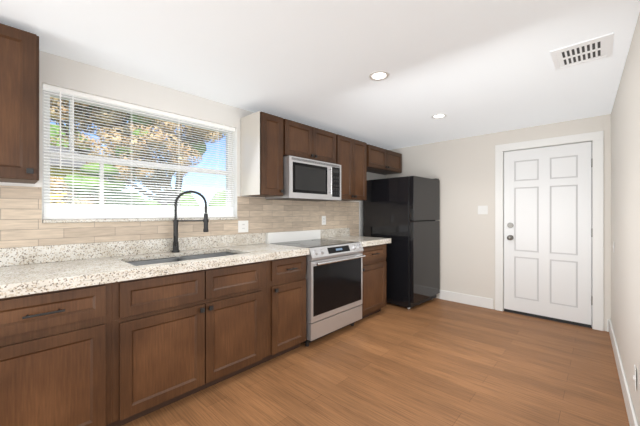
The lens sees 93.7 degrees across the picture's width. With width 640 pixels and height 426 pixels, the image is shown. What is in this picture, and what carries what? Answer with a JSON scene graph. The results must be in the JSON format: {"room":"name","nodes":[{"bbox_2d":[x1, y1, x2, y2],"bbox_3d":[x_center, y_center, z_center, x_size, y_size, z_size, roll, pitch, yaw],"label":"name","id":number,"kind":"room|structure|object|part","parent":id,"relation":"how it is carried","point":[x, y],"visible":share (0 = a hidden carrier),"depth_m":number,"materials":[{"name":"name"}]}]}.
{"room":"kitchen","nodes":[
{"label":"kitchen","id":0,"kind":"room"},
{"bbox_2d":[0,50,385,247],"bbox_3d":[-1.113,0.105,2.760,0.158,2.300,6.300,0,0,43],"label":"wall","id":1,"kind":"structure","parent":0,"point":[22,224],"depth_m":2.37,"materials":[{"name":"white paint"}]},
{"bbox_2d":[0,23,38,183],"bbox_3d":[-1.854,-0.592,1.625,0.328,0.815,0.470,0,0,43],"label":"upper cabinet","id":2,"kind":"object","parent":1,"relation":"attached to","point":[19,49],"depth_m":1.63,"materials":[{"name":"brown wood"}]},
{"bbox_2d":[42,87,231,218],"bbox_3d":[-1.387,-0.390,2.527,0.058,0.908,1.413,0,0,43],"label":"window","id":3,"kind":"structure","parent":1,"relation":"in","point":[44,93],"depth_m":2.27,"materials":[{"name":"white plastic"}]},
{"bbox_2d":[43,84,234,218],"bbox_3d":[-1.334,-0.402,2.477,0.054,0.882,1.403,0,0,43],"label":"window blinds","id":4,"kind":"object","parent":3,"relation":"attached to","point":[57,211],"visible":0.94,"depth_m":2.32,"materials":[{"name":"white plastic"}]},
{"bbox_2d":[42,217,237,222],"bbox_3d":[-1.328,0.054,2.471,0.116,0.021,1.413,0,0,43],"label":"window sill","id":5,"kind":"structure","parent":1,"relation":"attached to","point":[115,220],"depth_m":2.25,"materials":[{"name":"stone"}]},
{"bbox_2d":[238,220,247,232],"bbox_3d":[-0.768,0.135,3.006,0.007,0.118,0.115,0,0,43],"label":"electrical outlet","id":6,"kind":"object","parent":1,"relation":"attached to","point":[242,226],"visible":1,"depth_m":3.00,"materials":[{"name":"white plastic"}]},
{"bbox_2d":[240,111,287,196],"bbox_3d":[-0.575,-0.557,2.986,0.328,0.775,0.290,0,0,43],"label":"upper cabinet","id":7,"kind":"object","parent":1,"relation":"attached to","point":[268,142],"depth_m":2.88,"materials":[{"name":"brown wood"}]},
{"bbox_2d":[288,120,339,164],"bbox_3d":[-0.196,-0.762,3.390,0.328,0.365,0.812,0,0,43],"label":"upper cabinet","id":8,"kind":"object","parent":1,"relation":"attached to","point":[304,141],"depth_m":3.27,"materials":[{"name":"brown wood"}]},
{"bbox_2d":[265,155,340,200],"bbox_3d":[-0.151,-0.354,3.346,0.438,0.418,0.804,0,0,43],"label":"microwave","id":9,"kind":"object","parent":8,"relation":"attached to","point":[304,179],"visible":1,"depth_m":3.15,"materials":[{"name":"silver metal"}]},
{"bbox_2d":[322,216,325,224],"bbox_3d":[0.050,0.095,3.877,0.007,0.115,0.075,0,0,43],"label":"outlet","id":10,"kind":"object","parent":1,"relation":"attached to","point":[323,220],"visible":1,"depth_m":3.88,"materials":[{"name":"white plastic"}]},
{"bbox_2d":[340,135,367,200],"bbox_3d":[0.299,-0.557,3.917,0.328,0.775,0.631,0,0,43],"label":"upper cabinet","id":11,"kind":"object","parent":1,"relation":"attached to","point":[353,153],"depth_m":3.81,"materials":[{"name":"brown wood"}]},
{"bbox_2d":[368,144,401,174],"bbox_3d":[0.856,-0.782,4.510,0.328,0.305,0.942,0,0,43],"label":"upper cabinet","id":12,"kind":"object","parent":1,"relation":"attached to","point":[382,161],"depth_m":4.38,"materials":[{"name":"brown wood"}]},
{"bbox_2d":[0,0,639,149],"bbox_3d":[0.002,-1.095,1.713,3.217,0.100,6.600,0,0,43],"label":"ceiling","id":13,"kind":"structure","parent":0,"point":[469,68],"depth_m":1.98,"materials":[{"name":"white paint"}]},
{"bbox_2d":[369,71,388,80],"bbox_3d":[0.449,-1.042,2.284,0.156,0.006,0.156,0,0,43],"label":"recessed light","id":14,"kind":"object","parent":13,"relation":"in","point":[378,75],"visible":1,"depth_m":2.28,"materials":[{"name":"white"}]},
{"bbox_2d":[431,114,446,118],"bbox_3d":[1.283,-1.042,3.235,0.156,0.006,0.156,0,0,43],"label":"recessed light","id":15,"kind":"object","parent":13,"relation":"in","point":[437,116],"visible":0.98,"depth_m":3.24,"materials":[{"name":"white"}]},
{"bbox_2d":[550,33,613,69],"bbox_3d":[1.709,-1.041,1.962,0.295,0.006,0.340,0,0,43],"label":"ceiling vent","id":16,"kind":"object","parent":13,"relation":"in","point":[597,48],"visible":1,"depth_m":1.94,"materials":[{"name":"white metal"}]},
{"bbox_2d":[122,298,629,425],"bbox_3d":[0.002,1.305,1.713,3.217,0.100,6.600,0,0,43],"label":"floor","id":17,"kind":"structure","parent":0,"point":[436,362],"depth_m":2.26,"materials":[{"name":"brown wood"}]},
{"bbox_2d":[0,266,115,425],"bbox_3d":[-1.570,0.818,1.681,0.650,0.875,0.551,0,0,43],"label":"base cabinet","id":18,"kind":"object","parent":17,"relation":"on","point":[58,326],"depth_m":1.50,"materials":[{"name":"brown wood"}]},
{"bbox_2d":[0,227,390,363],"bbox_3d":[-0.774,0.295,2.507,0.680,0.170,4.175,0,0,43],"label":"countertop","id":19,"kind":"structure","parent":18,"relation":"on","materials":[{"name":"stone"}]},
{"bbox_2d":[171,190,208,252],"bbox_3d":[-1.081,0.064,2.496,0.170,0.512,0.258,0,0,43],"label":"faucet","id":20,"kind":"object","parent":19,"relation":"on","point":[187,244],"depth_m":2.51,"materials":[{"name":"black metal"}]},
{"bbox_2d":[116,274,271,425],"bbox_3d":[-1.021,0.928,2.266,0.650,0.655,1.055,0,0,43],"label":"base cabinet","id":21,"kind":"object","parent":17,"relation":"on","point":[118,333],"depth_m":1.95,"materials":[{"name":"brown wood"}]},
{"bbox_2d":[224,246,307,358],"bbox_3d":[-0.507,0.818,2.813,0.650,0.875,0.447,0,0,43],"label":"base cabinet","id":22,"kind":"object","parent":17,"relation":"on","point":[283,270],"depth_m":2.55,"materials":[{"name":"brown wood"}]},
{"bbox_2d":[266,230,364,346],"bbox_3d":[-0.035,0.733,3.238,0.752,1.045,0.804,0,0,43],"label":"range","id":23,"kind":"object","parent":17,"relation":"on","point":[333,285],"visible":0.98,"depth_m":3.00,"materials":[{"name":"silver metal"}]},
{"bbox_2d":[336,238,387,321],"bbox_3d":[0.409,0.818,3.789,0.650,0.875,0.595,0,0,43],"label":"base cabinet","id":24,"kind":"object","parent":17,"relation":"on","point":[374,261],"depth_m":3.57,"materials":[{"name":"brown wood"}]},
{"bbox_2d":[363,176,439,308],"bbox_3d":[1.182,0.381,4.370,0.746,1.748,0.807,0,0,-44],"label":"fridge","id":25,"kind":"object","parent":17,"relation":"on","point":[403,213],"visible":0.92,"depth_m":4.03,"materials":[{"name":"black metal"}]},
{"bbox_2d":[386,114,610,330],"bbox_3d":[2.130,0.105,4.138,3.000,2.300,0.150,0,0,43],"label":"wall","id":26,"kind":"structure","parent":0,"point":[462,170],"depth_m":4.08,"materials":[{"name":"white paint"}]},
{"bbox_2d":[478,206,487,213],"bbox_3d":[2.165,-0.040,3.993,0.120,0.115,0.014,0,0,43],"label":"light switch","id":27,"kind":"object","parent":26,"relation":"attached to","point":[482,209],"visible":1,"depth_m":3.99,"materials":[{"name":"white plastic"}]},
{"bbox_2d":[439,290,608,331],"bbox_3d":[2.396,1.188,3.776,1.784,0.135,0.013,0,0,43],"label":"baseboard","id":28,"kind":"structure","parent":26,"relation":"attached to","point":[483,302],"depth_m":4.11,"materials":[{"name":"white wood"}]},
{"bbox_2d":[504,142,591,325],"bbox_3d":[2.648,0.231,3.536,0.839,2.020,0.114,0,0,43],"label":"entry door","id":29,"kind":"structure","parent":26,"relation":"in","point":[548,247],"depth_m":3.52,"materials":[{"name":"white wood"}]},
{"bbox_2d":[504,309,590,327],"bbox_3d":[2.656,1.237,3.552,0.828,0.032,0.010,0,0,43],"label":"threshold","id":30,"kind":"object","parent":29,"relation":"attached to","point":[550,318],"depth_m":3.51,"materials":[{"name":"black rubber"}]},
{"bbox_3d":[2.657,0.205,3.520,0.803,1.594,0.102,0,0,43],"label":"entry door hardware","id":31,"kind":"part","parent":29,"relation":"part of","materials":[{"name":"white wood"}]},
{"bbox_2d":[495,131,603,330],"bbox_3d":[2.696,0.190,3.595,1.021,2.130,0.168,0,0,43],"label":"door frame","id":32,"kind":"structure","parent":26,"relation":"attached to","point":[596,139],"depth_m":3.25,"materials":[{"name":"white wood"}]},
{"bbox_2d":[611,12,639,425],"bbox_3d":[1.040,0.105,0.738,0.367,2.300,6.300,0,0,43],"label":"wall","id":33,"kind":"structure","parent":0,"point":[625,216],"depth_m":1.98,"materials":[{"name":"white paint"}]},
{"bbox_2d":[609,319,637,425],"bbox_3d":[0.980,1.188,0.794,0.229,0.135,6.296,0,0,43],"label":"baseboard","id":34,"kind":"structure","parent":33,"relation":"attached to","point":[632,419],"depth_m":2.05,"materials":[{"name":"white wood"}]},
{"bbox_2d":[633,365,635,390],"bbox_3d":[1.732,0.905,1.652,0.008,0.115,0.075,0,0,43],"label":"electrical outlet plate","id":35,"kind":"object","parent":33,"relation":"attached to","point":[634,377],"visible":0.98,"depth_m":1.65,"materials":[{"name":"white plastic"}]},
{"label":"outside","id":36,"kind":"structure","parent":0,"visible":0},
{"bbox_3d":[-17.003,1.805,29.685,59.830,0.100,100.000,0,0,43],"label":"lawn","id":37,"kind":"structure","parent":36,"visible":0},
{"bbox_2d":[50,146,94,208],"bbox_3d":[-13.162,-0.420,8.451,5.500,4.350,11.100,0,0,43],"label":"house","id":38,"kind":"structure","parent":37,"relation":"on","point":[64,167],"depth_m":10.08,"materials":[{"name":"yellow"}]},
{"bbox_2d":[50,124,215,214],"bbox_3d":[-9.268,-1.810,12.923,13.383,7.131,8.385,0,0,43],"label":"hedge","id":39,"kind":"object","parent":37,"relation":"on","point":[55,129],"depth_m":9.57,"materials":[{"name":"green plant"}]},
{"bbox_2d":[50,97,225,208],"bbox_3d":[-3.566,-1.824,10.095,8.062,7.210,11.446,0,0,43],"label":"trees","id":40,"kind":"object","parent":37,"relation":"on","point":[144,129],"depth_m":6.22,"materials":[{"name":"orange plant"}]},
{"bbox_2d":[146,190,225,209],"bbox_3d":[-8.983,0.391,30.872,20.303,6.809,60.778,0,0,43],"label":"treeline","id":41,"kind":"object","parent":37,"relation":"on","point":[195,200],"depth_m":33.36,"materials":[{"name":"green plant"}]}
]}

